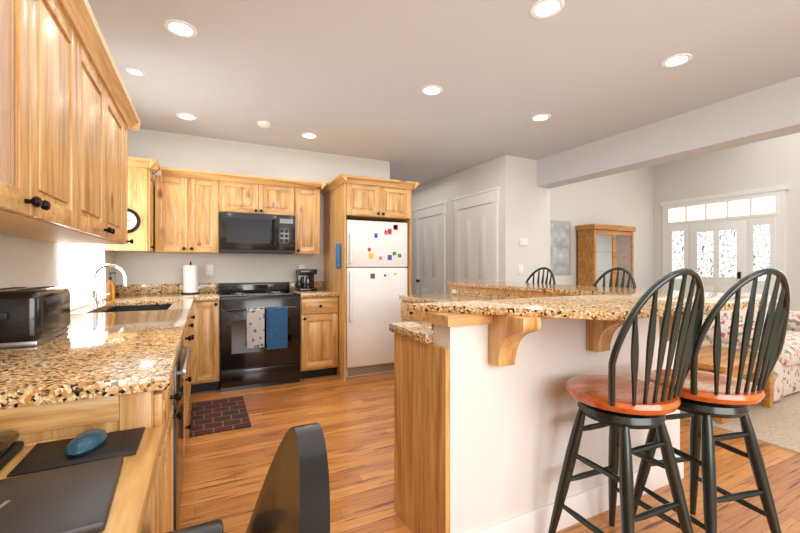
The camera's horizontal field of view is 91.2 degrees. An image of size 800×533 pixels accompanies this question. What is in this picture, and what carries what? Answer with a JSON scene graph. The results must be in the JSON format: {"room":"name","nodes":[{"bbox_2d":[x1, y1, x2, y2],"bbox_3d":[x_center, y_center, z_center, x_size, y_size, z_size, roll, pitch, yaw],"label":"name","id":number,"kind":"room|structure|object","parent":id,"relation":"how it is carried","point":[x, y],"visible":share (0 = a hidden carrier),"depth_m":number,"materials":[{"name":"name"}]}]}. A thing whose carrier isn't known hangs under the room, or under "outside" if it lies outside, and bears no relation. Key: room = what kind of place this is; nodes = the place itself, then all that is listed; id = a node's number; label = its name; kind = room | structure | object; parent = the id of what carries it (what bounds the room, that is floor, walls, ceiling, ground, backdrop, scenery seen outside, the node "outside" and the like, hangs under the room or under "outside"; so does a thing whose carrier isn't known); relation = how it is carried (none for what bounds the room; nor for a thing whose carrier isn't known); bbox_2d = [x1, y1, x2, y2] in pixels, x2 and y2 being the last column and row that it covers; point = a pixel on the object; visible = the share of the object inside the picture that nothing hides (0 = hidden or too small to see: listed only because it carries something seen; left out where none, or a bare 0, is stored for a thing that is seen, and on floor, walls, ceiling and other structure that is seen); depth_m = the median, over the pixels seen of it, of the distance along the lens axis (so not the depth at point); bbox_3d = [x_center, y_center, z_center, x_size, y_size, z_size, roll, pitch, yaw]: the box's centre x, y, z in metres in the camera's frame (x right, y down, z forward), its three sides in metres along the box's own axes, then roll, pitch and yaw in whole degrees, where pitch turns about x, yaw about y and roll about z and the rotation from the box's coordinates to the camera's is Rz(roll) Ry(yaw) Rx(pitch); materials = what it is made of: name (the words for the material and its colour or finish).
{"room":"kitchen","nodes":[
{"label":"kitchen","id":0,"kind":"room"},
{"bbox_2d":[0,234,115,287],"bbox_3d":[-1.277,-0.100,0.641,0.150,2.600,7.490,0,0,-27],"label":"wall","id":1,"kind":"structure","parent":0,"point":[26,262],"depth_m":1.99,"materials":[{"name":"white paint"}]},
{"bbox_2d":[0,0,87,235],"bbox_3d":[-1.173,-0.510,0.995,0.346,0.740,1.058,0,0,-27],"label":"upper cabinet","id":2,"kind":"object","parent":1,"relation":"attached to","point":[69,117],"depth_m":1.20,"materials":[{"name":"brown wood"}]},
{"bbox_2d":[0,48,131,244],"bbox_3d":[-1.617,-0.510,1.883,0.346,0.740,1.184,0,0,-27],"label":"upper cabinet","id":3,"kind":"object","parent":1,"relation":"attached to","point":[108,127],"depth_m":1.93,"materials":[{"name":"brown wood"}]},
{"bbox_2d":[60,243,105,308],"bbox_3d":[-2.326,-0.318,2.805,0.192,1.165,1.000,0,0,-27],"label":"window","id":4,"kind":"structure","parent":1,"relation":"in","point":[80,264],"depth_m":2.78,"materials":[{"name":"white glass"}]},
{"bbox_2d":[70,285,191,312],"bbox_3d":[-1.716,0.340,2.449,0.676,0.320,3.556,0,0,-27],"label":"backsplash","id":5,"kind":"structure","parent":1,"relation":"attached to","point":[117,287],"depth_m":2.83,"materials":[{"name":"brown stone"}]},
{"bbox_2d":[104,157,160,252],"bbox_3d":[-2.485,-0.545,3.685,0.408,0.810,0.656,0,0,-27],"label":"upper cabinet","id":6,"kind":"object","parent":1,"relation":"attached to","point":[141,192],"visible":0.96,"depth_m":3.48,"materials":[{"name":"brown wood"}]},
{"bbox_2d":[128,208,139,232],"bbox_3d":[-2.393,-0.400,3.416,0.220,0.220,0.024,0,0,-27],"label":"wall clock","id":7,"kind":"object","parent":6,"relation":"attached to","point":[133,221],"visible":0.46,"depth_m":3.44,"materials":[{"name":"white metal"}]},
{"bbox_2d":[116,129,389,284],"bbox_3d":[-1.512,-0.100,4.628,3.000,2.600,0.150,0,0,-27],"label":"wall","id":8,"kind":"structure","parent":0,"point":[173,150],"depth_m":4.37,"materials":[{"name":"white paint"}]},
{"bbox_2d":[206,265,212,275],"bbox_3d":[-2.069,0.040,4.260,0.075,0.120,0.007,0,0,-27],"label":"electrical outlet","id":9,"kind":"object","parent":8,"relation":"attached to","point":[209,270],"depth_m":4.26,"materials":[{"name":"white plastic"}]},
{"bbox_2d":[120,281,323,292],"bbox_3d":[-1.865,0.230,4.352,2.074,0.100,0.020,0,0,-27],"label":"backsplash","id":10,"kind":"structure","parent":8,"relation":"attached to","point":[202,287],"depth_m":4.08,"materials":[{"name":"brown stone"}]},
{"bbox_2d":[155,166,326,254],"bbox_3d":[-1.661,-0.545,4.244,1.670,0.810,0.396,0,0,-27],"label":"upper cabinet","id":11,"kind":"object","parent":8,"relation":"attached to","point":[190,204],"visible":0.94,"depth_m":3.98,"materials":[{"name":"brown wood"}]},
{"bbox_2d":[219,211,294,253],"bbox_3d":[-1.557,-0.350,4.271,0.752,0.410,0.440,0,0,-27],"label":"microwave","id":12,"kind":"object","parent":11,"relation":"attached to","point":[247,233],"visible":1,"depth_m":4.10,"materials":[{"name":"black"}]},
{"bbox_2d":[88,0,799,187],"bbox_3d":[0.318,-1.450,2.704,4.850,0.100,9.750,0,0,-27],"label":"ceiling","id":13,"kind":"structure","parent":0,"point":[352,78],"depth_m":2.77,"materials":[{"name":"grey paint"}]},
{"bbox_2d":[126,68,144,75],"bbox_3d":[-1.902,-1.397,2.816,0.114,0.005,0.114,0,0,-27],"label":"recessed light","id":14,"kind":"object","parent":13,"relation":"in","point":[135,71],"visible":1,"depth_m":2.81,"materials":[{"name":"white"}]},
{"bbox_2d":[163,19,197,37],"bbox_3d":[-1.289,-1.397,2.307,0.176,0.005,0.176,0,0,-27],"label":"recessed light","id":15,"kind":"object","parent":13,"relation":"in","point":[180,28],"visible":1,"depth_m":2.30,"materials":[{"name":"white"}]},
{"bbox_2d":[176,113,196,119],"bbox_3d":[-1.988,-1.397,3.657,0.176,0.005,0.176,0,0,-27],"label":"recessed light","id":16,"kind":"object","parent":13,"relation":"in","point":[185,116],"visible":1,"depth_m":3.65,"materials":[{"name":"white"}]},
{"bbox_2d":[257,121,270,127],"bbox_3d":[-1.326,-1.382,3.832,0.132,0.035,0.132,0,0,-27],"label":"smoke detector","id":17,"kind":"object","parent":13,"relation":"attached to","point":[263,124],"visible":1,"depth_m":3.79,"materials":[{"name":"white plastic"}]},
{"bbox_2d":[301,133,317,138],"bbox_3d":[-0.969,-1.397,4.190,0.176,0.005,0.176,0,0,-27],"label":"recessed light","id":18,"kind":"object","parent":13,"relation":"in","point":[309,135],"visible":1,"depth_m":4.18,"materials":[{"name":"white"}]},
{"bbox_2d":[421,85,442,95],"bbox_3d":[0.253,-1.397,3.113,0.176,0.005,0.176,0,0,-27],"label":"recessed light","id":19,"kind":"object","parent":13,"relation":"in","point":[430,90],"visible":1,"depth_m":3.11,"materials":[{"name":"white"}]},
{"bbox_2d":[531,114,550,120],"bbox_3d":[1.321,-1.397,3.681,0.176,0.005,0.176,0,0,-27],"label":"recessed light","id":20,"kind":"object","parent":13,"relation":"in","point":[540,117],"visible":1,"depth_m":3.67,"materials":[{"name":"white"}]},
{"bbox_2d":[530,0,563,18],"bbox_3d":[0.795,-1.397,2.120,0.176,0.005,0.176,0,0,-27],"label":"recessed light","id":21,"kind":"object","parent":13,"relation":"in","point":[541,9],"visible":1,"depth_m":2.12,"materials":[{"name":"white"}]},
{"bbox_2d":[661,53,691,66],"bbox_3d":[1.877,-1.397,2.662,0.176,0.005,0.176,0,0,-27],"label":"recessed light","id":22,"kind":"object","parent":13,"relation":"in","point":[677,60],"visible":1,"depth_m":2.66,"materials":[{"name":"white"}]},
{"bbox_2d":[412,155,549,294],"bbox_3d":[0.892,-0.700,6.569,0.862,3.800,3.352,0,0,-27],"label":"wall","id":23,"kind":"structure","parent":0,"point":[477,223],"depth_m":5.33,"materials":[{"name":"white paint"}]},
{"bbox_2d":[518,265,522,273],"bbox_3d":[1.533,0.038,5.014,0.067,0.102,0.024,0,0,-27],"label":"light switch","id":24,"kind":"object","parent":23,"relation":"attached to","point":[520,267],"depth_m":5.03,"materials":[{"name":"white plastic"}]},
{"bbox_2d":[520,238,527,245],"bbox_3d":[1.586,-0.314,5.041,0.119,0.091,0.024,0,0,-27],"label":"thermostat","id":25,"kind":"object","parent":23,"relation":"attached to","point":[523,241],"depth_m":5.03,"materials":[{"name":"white plastic"}]},
{"bbox_2d":[537,76,799,187],"bbox_3d":[3.346,-1.825,2.352,0.250,1.550,6.410,0,0,-27],"label":"header","id":26,"kind":"object","parent":23,"relation":"attached to","point":[767,112],"visible":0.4,"depth_m":3.57,"materials":[{"name":"grey paint"}]},
{"bbox_2d":[179,372,799,532],"bbox_3d":[0.090,1.230,2.589,4.340,0.060,9.750,0,0,-27],"label":"floor","id":27,"kind":"structure","parent":0,"point":[225,473],"depth_m":2.35,"materials":[{"name":"brown wood"}]},
{"bbox_2d":[0,426,162,532],"bbox_3d":[-0.436,0.810,-0.102,0.681,0.780,2.208,0,0,-27],"label":"desk","id":28,"kind":"object","parent":27,"relation":"on","point":[135,506],"visible":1,"depth_m":0.80,"materials":[{"name":"brown wood"}]},
{"bbox_2d":[0,431,23,469],"bbox_3d":[-0.870,0.395,0.822,0.080,0.049,0.150,0,0,-27],"label":"stapler","id":29,"kind":"object","parent":28,"relation":"on","point":[11,446],"visible":0.96,"depth_m":0.85,"materials":[{"name":"black"}]},
{"bbox_2d":[0,456,123,532],"bbox_3d":[-0.682,0.409,0.637,0.360,0.020,0.250,0,0,-30],"label":"laptop","id":30,"kind":"object","parent":28,"relation":"on","point":[78,498],"visible":0.98,"depth_m":0.68,"materials":[{"name":"grey metal"}]},
{"bbox_2d":[7,427,144,476],"bbox_3d":[-0.720,0.417,0.896,0.215,0.004,0.158,0,0,-27],"label":"mouse pad","id":31,"kind":"object","parent":28,"relation":"on","point":[38,457],"visible":0.94,"depth_m":0.87,"materials":[{"name":"black"}]},
{"bbox_2d":[65,428,106,456],"bbox_3d":[-0.721,0.399,0.903,0.068,0.031,0.111,0,0,-27],"label":"mouse","id":32,"kind":"object","parent":31,"relation":"on","point":[87,441],"visible":1,"depth_m":0.88,"materials":[{"name":"blue plastic"}]},
{"bbox_2d":[0,361,179,532],"bbox_3d":[-1.036,0.760,1.100,0.684,0.880,0.474,0,0,-27],"label":"base cabinet","id":33,"kind":"object","parent":27,"relation":"on","point":[48,423],"depth_m":1.00,"materials":[{"name":"brown wood"}]},
{"bbox_2d":[0,309,191,412],"bbox_3d":[-1.307,0.336,1.655,0.696,0.112,1.770,0,0,-27],"label":"countertop","id":34,"kind":"structure","parent":33,"relation":"on","point":[131,352],"depth_m":1.17,"materials":[{"name":"brown stone"}]},
{"bbox_2d":[0,286,69,348],"bbox_3d":[-1.429,0.180,1.479,0.210,0.197,0.395,0,0,-27],"label":"toaster","id":35,"kind":"object","parent":34,"relation":"on","point":[32,316],"visible":1,"depth_m":1.36,"materials":[{"name":"black"}]},
{"bbox_2d":[92,301,199,392],"bbox_3d":[-2.296,0.760,3.655,0.718,0.880,0.880,0,0,-27],"label":"base cabinet","id":36,"kind":"object","parent":27,"relation":"on","point":[159,304],"depth_m":3.65,"materials":[{"name":"brown wood"}]},
{"bbox_2d":[180,333,187,508],"bbox_3d":[-1.264,0.760,1.555,0.684,0.880,0.680,0,0,-27],"label":"dishwasher","id":37,"kind":"object","parent":27,"relation":"on","point":[183,352],"depth_m":1.90,"materials":[{"name":"black metal"}]},
{"bbox_2d":[188,317,191,429],"bbox_3d":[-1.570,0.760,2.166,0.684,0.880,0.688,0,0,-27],"label":"base cabinet","id":38,"kind":"object","parent":27,"relation":"on","point":[189,318],"depth_m":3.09,"materials":[{"name":"brown wood"}]},
{"bbox_2d":[200,301,218,391],"bbox_3d":[-1.976,0.760,3.963,0.255,0.880,0.616,0,0,-27],"label":"base cabinet","id":39,"kind":"object","parent":27,"relation":"on","point":[209,310],"depth_m":3.72,"materials":[{"name":"brown wood"}]},
{"bbox_2d":[97,293,219,304],"bbox_3d":[-2.208,0.300,3.696,0.913,0.040,0.886,0,0,-27],"label":"countertop","id":40,"kind":"structure","parent":39,"relation":"on","point":[121,298],"depth_m":3.54,"materials":[{"name":"brown stone"}]},
{"bbox_2d":[99,293,109,303],"bbox_3d":[-2.241,0.241,2.971,0.069,0.075,0.036,0,0,-27],"label":"soap dispenser","id":41,"kind":"object","parent":40,"relation":"on","point":[101,299],"visible":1,"depth_m":2.96,"materials":[{"name":"silver metal"}]},
{"bbox_2d":[89,264,127,306],"bbox_3d":[-2.041,0.129,2.733,0.223,0.299,0.141,0,0,-27],"label":"faucet","id":42,"kind":"object","parent":40,"relation":"on","point":[93,299],"visible":1,"depth_m":2.73,"materials":[{"name":"silver metal"}]},
{"bbox_2d":[105,272,115,300],"bbox_3d":[-2.351,0.164,3.184,0.072,0.231,0.064,0,0,-27],"label":"soap bottle","id":43,"kind":"object","parent":40,"relation":"on","point":[110,287],"visible":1,"depth_m":3.16,"materials":[{"name":"orange plastic"}]},
{"bbox_2d":[181,262,199,293],"bbox_3d":[-2.154,0.115,4.033,0.170,0.329,0.170,0,0,-27],"label":"paper towel","id":44,"kind":"object","parent":40,"relation":"on","point":[190,278],"visible":1,"depth_m":3.98,"materials":[{"name":"white paper"}]},
{"bbox_2d":[189,396,250,436],"bbox_3d":[-1.462,1.194,3.177,0.410,0.011,0.750,0,0,-27],"label":"kitchen rug","id":45,"kind":"object","parent":27,"relation":"on","point":[218,415],"visible":0.98,"depth_m":3.10,"materials":[{"name":"brown fabric"}]},
{"bbox_2d":[166,422,329,532],"bbox_3d":[-0.439,0.742,0.544,0.674,0.913,0.604,0,0,-27],"label":"office chair","id":46,"kind":"object","parent":27,"relation":"on","point":[294,496],"visible":1,"depth_m":0.67,"materials":[{"name":"black plastic"}]},
{"bbox_2d":[218,282,299,391],"bbox_3d":[-1.490,0.690,4.137,0.752,1.020,0.708,0,0,-27],"label":"range","id":47,"kind":"object","parent":27,"relation":"on","point":[259,334],"visible":1,"depth_m":3.87,"materials":[{"name":"black metal"}]},
{"bbox_2d":[300,297,337,378],"bbox_3d":[-0.989,0.760,4.455,0.411,0.880,0.619,0,0,-27],"label":"base cabinet","id":48,"kind":"object","parent":27,"relation":"on","point":[318,315],"depth_m":4.18,"materials":[{"name":"brown wood"}]},
{"bbox_2d":[290,289,338,296],"bbox_3d":[-0.985,0.300,4.448,0.415,0.040,0.636,0,0,-27],"label":"countertop","id":49,"kind":"structure","parent":48,"relation":"on","point":[320,292],"depth_m":4.22,"materials":[{"name":"brown stone"}]},
{"bbox_2d":[296,269,316,290],"bbox_3d":[-1.081,0.154,4.525,0.200,0.249,0.220,0,0,-27],"label":"coffee maker","id":50,"kind":"object","parent":49,"relation":"on","point":[304,279],"visible":1,"depth_m":4.45,"materials":[{"name":"black"}]},
{"bbox_2d":[320,174,419,380],"bbox_3d":[-0.387,0.125,4.613,0.920,2.150,0.876,0,0,-27],"label":"enclosure","id":51,"kind":"object","parent":27,"relation":"on","point":[351,197],"visible":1,"depth_m":4.29,"materials":[{"name":"brown wood"}]},
{"bbox_2d":[336,243,340,267],"bbox_3d":[-0.670,-0.115,4.250,0.028,0.270,0.120,0,0,-27],"label":"oven mitt","id":52,"kind":"object","parent":51,"relation":"hanging from","point":[338,255],"visible":1,"depth_m":4.20,"materials":[{"name":"blue fabric"}]},
{"bbox_2d":[346,219,406,377],"bbox_3d":[-0.394,0.347,4.628,0.730,1.695,0.790,0,0,-27],"label":"fridge","id":53,"kind":"object","parent":27,"relation":"on","point":[376,269],"visible":0.83,"depth_m":4.29,"materials":[{"name":"white metal"}]},
{"bbox_2d":[393,309,683,532],"bbox_3d":[0.415,0.715,2.828,1.594,0.970,2.154,0,0,-27],"label":"kitchen island","id":54,"kind":"object","parent":27,"relation":"on","point":[486,407],"depth_m":1.70,"materials":[{"name":"white paint"}]},
{"bbox_2d":[389,323,428,344],"bbox_3d":[0.688,0.300,2.111,1.480,0.040,0.360,0,0,-27],"label":"island countertop","id":55,"kind":"structure","parent":54,"relation":"on","point":[400,330],"depth_m":1.75,"materials":[{"name":"brown stone"}]},
{"bbox_2d":[399,285,685,328],"bbox_3d":[0.421,0.210,2.822,1.620,0.040,2.170,0,0,-27],"label":"island countertop","id":56,"kind":"structure","parent":54,"relation":"on","point":[463,304],"depth_m":1.66,"materials":[{"name":"brown stone"}]},
{"bbox_2d":[525,267,555,283],"bbox_3d":[1.307,0.604,3.977,0.463,1.196,0.461,0,0,-29],"label":"stool","id":57,"kind":"object","parent":27,"relation":"on","point":[548,271],"visible":0.21,"depth_m":4.07,"materials":[{"name":"black wood"}]},
{"bbox_2d":[593,267,636,287],"bbox_3d":[1.670,0.604,3.252,0.463,1.196,0.461,0,0,-27],"label":"stool","id":58,"kind":"object","parent":27,"relation":"on","point":[624,270],"visible":0.23,"depth_m":3.34,"materials":[{"name":"black wood"}]},
{"bbox_2d":[548,268,704,532],"bbox_3d":[0.891,0.604,1.543,0.461,1.196,0.463,0,0,-23],"label":"stool","id":59,"kind":"object","parent":27,"relation":"on","point":[620,407],"visible":1,"depth_m":1.43,"materials":[{"name":"black wood"}]},
{"bbox_2d":[634,268,789,532],"bbox_3d":[1.294,0.604,1.645,0.461,1.196,0.463,0,0,-15],"label":"stool","id":60,"kind":"object","parent":27,"relation":"on","point":[705,397],"visible":0.98,"depth_m":1.52,"materials":[{"name":"black wood"}]},
{"bbox_2d":[550,165,652,288],"bbox_3d":[3.515,-0.700,7.653,4.800,3.800,0.162,0,0,-27],"label":"wall","id":61,"kind":"structure","parent":0,"point":[623,198],"depth_m":8.03,"materials":[{"name":"white paint"}]},
{"bbox_2d":[550,220,570,274],"bbox_3d":[2.875,-0.350,7.235,0.780,1.000,0.032,0,0,-27],"label":"picture frame","id":62,"kind":"object","parent":61,"relation":"attached to","point":[560,247],"visible":0.58,"depth_m":7.27,"materials":[{"name":"grey"}]},
{"bbox_2d":[653,132,799,310],"bbox_3d":[7.331,-0.700,5.125,0.240,3.800,7.800,0,0,-27],"label":"wall","id":63,"kind":"structure","parent":0,"point":[724,220],"depth_m":7.30,"materials":[{"name":"white paint"}]},
{"bbox_2d":[680,391,799,453],"bbox_3d":[4.919,1.224,4.001,5.560,0.072,7.950,0,0,-27],"label":"carpet","id":64,"kind":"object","parent":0,"point":[777,424],"depth_m":2.97,"materials":[{"name":"beige carpet"}]},
{"bbox_2d":[576,224,635,287],"bbox_3d":[3.980,0.203,7.563,1.210,1.967,0.408,0,0,-27],"label":"display cabinet","id":65,"kind":"object","parent":64,"relation":"on","point":[602,249],"visible":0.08,"depth_m":7.44,"materials":[{"name":"brown wood"}]},
{"bbox_2d":[698,345,779,423],"bbox_3d":[2.695,0.969,3.329,0.880,0.437,0.500,0,0,-27],"label":"coffee table","id":66,"kind":"object","parent":64,"relation":"on","point":[705,359],"visible":0.33,"depth_m":3.21,"materials":[{"name":"brown wood"}]},
{"bbox_2d":[701,293,799,400],"bbox_3d":[3.828,0.745,4.170,1.870,0.850,0.930,0,0,-27],"label":"sofa","id":67,"kind":"object","parent":64,"relation":"on","point":[786,375],"visible":0.27,"depth_m":3.62,"materials":[{"name":"white fabric"}]}
]}

